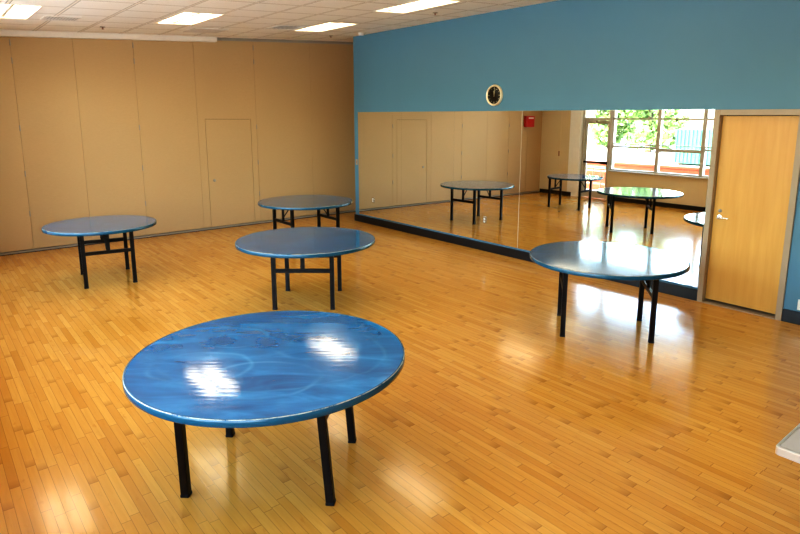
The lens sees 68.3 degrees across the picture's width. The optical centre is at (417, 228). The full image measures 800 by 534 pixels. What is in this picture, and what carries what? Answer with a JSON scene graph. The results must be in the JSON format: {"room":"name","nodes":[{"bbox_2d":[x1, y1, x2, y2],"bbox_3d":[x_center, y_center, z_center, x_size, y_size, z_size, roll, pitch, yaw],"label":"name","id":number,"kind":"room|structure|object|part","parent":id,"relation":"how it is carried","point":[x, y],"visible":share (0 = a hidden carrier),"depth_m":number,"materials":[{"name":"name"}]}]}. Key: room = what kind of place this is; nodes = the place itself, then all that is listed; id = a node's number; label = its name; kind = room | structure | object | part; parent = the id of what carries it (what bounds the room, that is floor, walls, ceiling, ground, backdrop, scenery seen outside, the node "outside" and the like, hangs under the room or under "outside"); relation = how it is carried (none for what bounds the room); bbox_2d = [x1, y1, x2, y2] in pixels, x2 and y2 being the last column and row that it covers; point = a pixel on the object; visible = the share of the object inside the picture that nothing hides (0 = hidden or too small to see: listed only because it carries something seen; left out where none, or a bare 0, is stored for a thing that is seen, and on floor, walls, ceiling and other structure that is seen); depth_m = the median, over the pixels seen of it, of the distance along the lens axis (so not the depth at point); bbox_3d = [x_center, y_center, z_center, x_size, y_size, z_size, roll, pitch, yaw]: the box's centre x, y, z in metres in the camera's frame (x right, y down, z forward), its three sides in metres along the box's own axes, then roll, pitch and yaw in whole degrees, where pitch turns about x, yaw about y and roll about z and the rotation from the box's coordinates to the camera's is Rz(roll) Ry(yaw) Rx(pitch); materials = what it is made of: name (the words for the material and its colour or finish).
{"room":"event hall","nodes":[
{"label":"event hall","id":0,"kind":"room"},
{"bbox_2d":[0,36,355,255],"bbox_3d":[-4.210,-1.950,10.918,8.421,4.030,0.213,-9,14,-41],"label":"wall","id":1,"kind":"structure","parent":0,"point":[89,127],"depth_m":10.43,"materials":[{"name":"beige paint"}]},
{"bbox_3d":[-6.446,-1.260,8.913,0.770,3.289,0.090,-9,14,-41],"label":"partition panel","id":2,"kind":"part","parent":1,"relation":"part of","materials":[{"name":"beige plastic"}]},
{"bbox_3d":[-5.850,-1.381,9.441,0.841,3.339,0.090,-9,14,-41],"label":"partition panel","id":3,"kind":"part","parent":1,"relation":"part of","materials":[{"name":"beige plastic"}]},
{"bbox_2d":[0,30,216,41],"bbox_3d":[-5.461,-3.082,9.405,4.630,0.362,0.190,-9,14,-41],"label":"trim","id":4,"kind":"structure","parent":1,"relation":"attached to","point":[4,33],"depth_m":9.58,"materials":[{"name":"white metal"}]},
{"bbox_3d":[-5.202,-1.514,10.016,0.911,3.394,0.090,-9,14,-41],"label":"partition panel","id":5,"kind":"part","parent":1,"relation":"part of","materials":[{"name":"beige plastic"}]},
{"bbox_3d":[-4.484,-1.661,10.652,1.031,3.456,0.090,-9,14,-41],"label":"partition panel","id":6,"kind":"part","parent":1,"relation":"part of","materials":[{"name":"beige plastic"}]},
{"bbox_3d":[-3.665,-1.828,11.378,1.181,3.526,0.090,-9,14,-41],"label":"partition panel","id":7,"kind":"part","parent":1,"relation":"part of","materials":[{"name":"beige plastic"}]},
{"bbox_2d":[205,119,254,226],"bbox_3d":[-3.655,-1.078,11.519,0.921,2.100,0.105,-9,14,-41],"label":"door","id":8,"kind":"structure","parent":1,"relation":"in","point":[228,141],"depth_m":11.47,"materials":[{"name":"beige paint"}]},
{"bbox_3d":[-2.758,-2.013,12.182,1.271,3.603,0.090,-9,14,-41],"label":"partition panel","id":9,"kind":"part","parent":1,"relation":"part of","materials":[{"name":"beige plastic"}]},
{"bbox_2d":[217,38,352,44],"bbox_3d":[-2.521,-3.822,12.033,3.386,0.253,0.120,-9,14,-41],"label":"trim","id":10,"kind":"structure","parent":1,"relation":"attached to","point":[218,39],"depth_m":11.79,"materials":[{"name":"grey metal"}]},
{"bbox_3d":[-1.751,-2.220,13.075,1.451,3.690,0.090,-9,14,-41],"label":"partition panel","id":11,"kind":"part","parent":1,"relation":"part of","materials":[{"name":"beige plastic"}]},
{"bbox_2d":[0,0,556,41],"bbox_3d":[-0.040,-2.721,5.688,8.710,0.945,13.700,-9,14,-39],"label":"ceiling","id":12,"kind":"structure","parent":0,"point":[249,19],"depth_m":8.36,"materials":[{"name":"tile"}]},
{"bbox_2d":[0,4,43,18],"bbox_3d":[-4.948,-2.663,7.114,0.564,0.119,1.220,-9,14,-39],"label":"ceiling light","id":13,"kind":"object","parent":12,"relation":"attached to","point":[10,11],"visible":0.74,"depth_m":7.26,"materials":[{"name":"white plastic"}]},
{"bbox_2d":[0,4,6,11],"bbox_3d":[-5.056,-2.635,7.026,0.232,0.022,1.176,-13,16,-39],"label":"diffuser","id":14,"kind":"object","parent":13,"relation":"attached to","point":[3,7],"depth_m":7.08,"materials":[{"name":"white plastic"}]},
{"bbox_2d":[6,5,34,15],"bbox_3d":[-4.839,-2.684,7.203,0.232,0.022,1.176,-13,16,-39],"label":"diffuser","id":15,"kind":"object","parent":13,"relation":"attached to","point":[15,10],"depth_m":7.27,"materials":[{"name":"white plastic"}]},
{"bbox_2d":[40,15,81,20],"bbox_3d":[-4.724,-2.785,7.803,0.420,0.036,0.400,-9,14,-39],"label":"ceiling vent","id":16,"kind":"object","parent":12,"relation":"in","point":[46,17],"visible":1,"depth_m":7.78,"materials":[{"name":"grey metal"}]},
{"bbox_2d":[156,12,224,24],"bbox_3d":[-3.251,-3.015,8.348,0.564,0.119,1.220,-9,14,-39],"label":"ceiling light","id":17,"kind":"object","parent":12,"relation":"attached to","point":[184,18],"visible":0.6,"depth_m":8.49,"materials":[{"name":"white plastic"}]},
{"bbox_2d":[164,13,190,21],"bbox_3d":[-3.359,-2.987,8.260,0.232,0.022,1.176,-13,16,-39],"label":"diffuser","id":18,"kind":"object","parent":17,"relation":"attached to","point":[181,16],"depth_m":8.39,"materials":[{"name":"white plastic"}]},
{"bbox_2d":[179,14,210,21],"bbox_3d":[-3.142,-3.037,8.437,0.232,0.022,1.176,-13,16,-39],"label":"diffuser","id":19,"kind":"object","parent":17,"relation":"attached to","point":[199,17],"depth_m":8.54,"materials":[{"name":"white plastic"}]},
{"bbox_2d":[183,28,228,32],"bbox_3d":[-3.505,-3.281,9.758,0.559,0.044,0.560,-9,14,-39],"label":"ceiling vent","id":20,"kind":"object","parent":12,"relation":"in","point":[194,30],"visible":1,"depth_m":9.72,"materials":[{"name":"grey metal"}]},
{"bbox_2d":[266,25,306,29],"bbox_3d":[-2.176,-3.339,9.771,0.499,0.041,0.500,-9,14,-39],"label":"ceiling vent","id":21,"kind":"object","parent":12,"relation":"in","point":[283,27],"visible":1,"depth_m":9.76,"materials":[{"name":"grey metal"}]},
{"bbox_2d":[293,22,356,31],"bbox_3d":[-1.575,-3.461,9.999,0.564,0.119,1.220,-9,14,-39],"label":"ceiling light","id":22,"kind":"object","parent":12,"relation":"attached to","point":[330,25],"visible":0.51,"depth_m":10.15,"materials":[{"name":"white plastic"}]},
{"bbox_2d":[312,23,345,29],"bbox_3d":[-1.467,-3.483,10.088,0.232,0.022,1.176,-13,16,-39],"label":"diffuser","id":23,"kind":"object","parent":22,"relation":"attached to","point":[338,25],"depth_m":10.18,"materials":[{"name":"white plastic"}]},
{"bbox_2d":[375,0,461,12],"bbox_3d":[-0.024,-3.081,8.047,0.564,0.119,1.220,-9,14,-39],"label":"ceiling light","id":24,"kind":"object","parent":12,"relation":"attached to","point":[421,4],"visible":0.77,"depth_m":8.19,"materials":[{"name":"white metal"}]},
{"bbox_2d":[396,0,446,10],"bbox_3d":[0.084,-3.103,8.136,0.232,0.022,1.176,-13,16,-39],"label":"diffuser","id":25,"kind":"object","parent":24,"relation":"attached to","point":[436,3],"depth_m":8.22,"materials":[{"name":"white plastic"}]},
{"bbox_2d":[0,212,799,533],"bbox_3d":[-0.060,1.031,6.392,8.710,0.120,13.700,-9,14,-39],"label":"floor","id":26,"kind":"structure","parent":0,"point":[493,420],"depth_m":4.42,"materials":[{"name":"brown wood"}]},
{"bbox_2d":[42,215,156,288],"bbox_3d":[-4.125,0.304,7.752,1.319,0.766,1.319,-6,13,-32],"label":"round table","id":27,"kind":"object","parent":26,"relation":"on","point":[103,226],"visible":1,"depth_m":7.59,"materials":[{"name":"blue plastic"}]},
{"bbox_3d":[-4.605,0.267,8.045,0.046,0.703,0.046,-6,13,-32],"label":"leg","id":28,"kind":"part","parent":27,"relation":"part of","materials":[{"name":"black metal"}]},
{"bbox_3d":[-4.178,0.394,7.380,0.046,0.703,0.046,-6,13,-32],"label":"leg","id":29,"kind":"part","parent":27,"relation":"part of","materials":[{"name":"black metal"}]},
{"bbox_3d":[-4.131,0.214,8.339,0.046,0.703,0.046,-6,13,-32],"label":"leg","id":30,"kind":"part","parent":27,"relation":"part of","materials":[{"name":"black metal"}]},
{"bbox_3d":[-3.705,0.341,7.674,0.046,0.703,0.046,-6,13,-32],"label":"leg","id":31,"kind":"part","parent":27,"relation":"part of","materials":[{"name":"black metal"}]},
{"bbox_2d":[122,311,404,505],"bbox_3d":[-0.867,1.109,3.551,1.579,0.766,1.579,1,11,4],"label":"round table","id":32,"kind":"object","parent":26,"relation":"on","point":[272,368],"visible":1,"depth_m":3.27,"materials":[{"name":"blue plastic"}]},
{"bbox_3d":[-1.332,1.171,3.315,0.060,0.704,0.046,1,11,4],"label":"leg","id":33,"kind":"part","parent":32,"relation":"part of","materials":[{"name":"black metal"}]},
{"bbox_3d":[-1.281,1.052,3.952,0.060,0.704,0.046,1,11,4],"label":"leg","id":34,"kind":"part","parent":32,"relation":"part of","materials":[{"name":"black metal"}]},
{"bbox_3d":[-0.513,1.187,3.253,0.097,0.706,0.046,1,11,4],"label":"leg","id":35,"kind":"part","parent":32,"relation":"part of","materials":[{"name":"black metal"}]},
{"bbox_3d":[-0.463,1.068,3.890,0.097,0.706,0.046,1,11,4],"label":"leg","id":36,"kind":"part","parent":32,"relation":"part of","materials":[{"name":"black metal"}]},
{"bbox_2d":[235,227,374,309],"bbox_3d":[-1.276,0.492,6.827,1.569,0.766,1.569,0,11,-1],"label":"round table","id":37,"kind":"object","parent":26,"relation":"on","point":[302,243],"visible":1,"depth_m":6.59,"materials":[{"name":"blue plastic"}]},
{"bbox_3d":[-1.610,0.553,6.601,0.046,0.703,0.046,0,11,-1],"label":"leg","id":38,"kind":"part","parent":37,"relation":"part of","materials":[{"name":"black metal"}]},
{"bbox_3d":[-1.626,0.417,7.328,0.046,0.703,0.046,0,11,-1],"label":"leg","id":39,"kind":"part","parent":37,"relation":"part of","materials":[{"name":"black metal"}]},
{"bbox_3d":[-0.960,0.554,6.615,0.046,0.703,0.046,0,11,-1],"label":"leg","id":40,"kind":"part","parent":37,"relation":"part of","materials":[{"name":"black metal"}]},
{"bbox_3d":[-0.976,0.417,7.342,0.046,0.703,0.046,0,11,-1],"label":"leg","id":41,"kind":"part","parent":37,"relation":"part of","materials":[{"name":"black metal"}]},
{"bbox_2d":[258,195,351,228],"bbox_3d":[-1.875,-0.093,9.934,1.554,0.766,1.554,-8,14,-38],"label":"round table","id":42,"kind":"object","parent":26,"relation":"on","point":[295,202],"visible":0.83,"depth_m":9.77,"materials":[{"name":"blue plastic"}]},
{"bbox_3d":[-2.406,-0.075,9.928,0.046,0.703,0.046,-8,14,-38],"label":"leg","id":43,"kind":"part","parent":42,"relation":"part of","materials":[{"name":"black metal"}]},
{"bbox_3d":[-1.999,0.021,9.430,0.046,0.703,0.046,-8,14,-38],"label":"leg","id":44,"kind":"part","parent":42,"relation":"part of","materials":[{"name":"black metal"}]},
{"bbox_3d":[-1.750,-0.169,10.445,0.046,0.703,0.046,-8,14,-38],"label":"leg","id":45,"kind":"part","parent":42,"relation":"part of","materials":[{"name":"black metal"}]},
{"bbox_3d":[-1.344,-0.073,9.947,0.046,0.703,0.046,-8,14,-38],"label":"leg","id":46,"kind":"part","parent":42,"relation":"part of","materials":[{"name":"black metal"}]},
{"bbox_2d":[530,241,689,342],"bbox_3d":[1.921,0.653,6.058,1.544,0.766,1.544,2,11,11],"label":"round table","id":47,"kind":"object","parent":26,"relation":"on","point":[591,259],"visible":1,"depth_m":5.81,"materials":[{"name":"blue plastic"}]},
{"bbox_3d":[1.569,0.598,6.452,0.046,0.703,0.046,2,11,11],"label":"leg","id":48,"kind":"part","parent":47,"relation":"part of","materials":[{"name":"black metal"}]},
{"bbox_3d":[1.448,0.715,5.824,0.046,0.703,0.046,2,11,11],"label":"leg","id":49,"kind":"part","parent":47,"relation":"part of","materials":[{"name":"black metal"}]},
{"bbox_3d":[2.394,0.631,6.299,0.046,0.703,0.046,2,11,11],"label":"leg","id":50,"kind":"part","parent":47,"relation":"part of","materials":[{"name":"black metal"}]},
{"bbox_3d":[2.273,0.748,5.671,0.046,0.703,0.046,2,11,11],"label":"leg","id":51,"kind":"part","parent":47,"relation":"part of","materials":[{"name":"black metal"}]},
{"bbox_2d":[775,424,799,463],"bbox_3d":[2.481,1.258,2.916,1.800,0.742,0.760,-9,14,-39],"label":"folding table","id":52,"kind":"object","parent":26,"relation":"on","point":[788,447],"visible":1,"depth_m":2.56,"materials":[{"name":"white plastic"}]},
{"bbox_2d":[353,0,799,311],"bbox_3d":[2.734,-1.295,7.617,0.250,4.030,12.200,-9,14,-39],"label":"wall","id":53,"kind":"structure","parent":0,"point":[558,55],"depth_m":7.69,"materials":[{"name":"blue paint"}]},
{"bbox_2d":[486,85,502,105],"bbox_3d":[1.183,-2.065,9.111,0.041,0.324,0.324,-9,14,-39],"label":"wall clock","id":54,"kind":"object","parent":53,"relation":"attached to","point":[494,94],"visible":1,"depth_m":9.10,"materials":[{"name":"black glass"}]},
{"bbox_2d":[358,109,714,286],"bbox_3d":[1.067,-0.835,9.496,0.011,2.085,7.071,-9,14,-39],"label":"wall mirror","id":55,"kind":"object","parent":53,"relation":"attached to","point":[638,177],"visible":0.93,"depth_m":8.57,"materials":[{"name":"mirror"}]},
{"bbox_3d":[-0.760,-1.242,11.620,0.009,2.085,1.408,-9,14,-39],"label":"mirror panel","id":56,"kind":"part","parent":55,"relation":"part of","materials":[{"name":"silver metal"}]},
{"bbox_3d":[0.154,-1.039,10.559,0.009,2.085,1.418,-9,14,-39],"label":"mirror panel","id":57,"kind":"part","parent":55,"relation":"part of","materials":[{"name":"silver metal"}]},
{"bbox_3d":[1.082,-0.832,9.481,0.009,2.085,1.453,-9,14,-39],"label":"mirror panel","id":58,"kind":"part","parent":55,"relation":"part of","materials":[{"name":"silver metal"}]},
{"bbox_3d":[2.004,-0.626,8.411,0.009,2.085,1.398,-9,14,-39],"label":"mirror panel","id":59,"kind":"part","parent":55,"relation":"part of","materials":[{"name":"silver metal"}]},
{"bbox_3d":[2.904,-0.425,7.365,0.009,2.085,1.386,-9,14,-39],"label":"mirror panel","id":60,"kind":"part","parent":55,"relation":"part of","materials":[{"name":"silver metal"}]},
{"bbox_2d":[354,214,799,324],"bbox_3d":[2.615,0.631,7.899,0.018,0.138,12.220,-9,14,-39],"label":"baseboard","id":61,"kind":"structure","parent":53,"relation":"attached to","point":[789,316],"depth_m":9.43,"materials":[{"name":"black rubber"}]},
{"bbox_2d":[697,109,799,320],"bbox_3d":[3.719,-0.186,6.572,0.230,2.245,0.910,-9,14,-39],"label":"door","id":62,"kind":"structure","parent":53,"relation":"in","point":[754,169],"depth_m":6.54,"materials":[{"name":"brown wood"}]}
]}

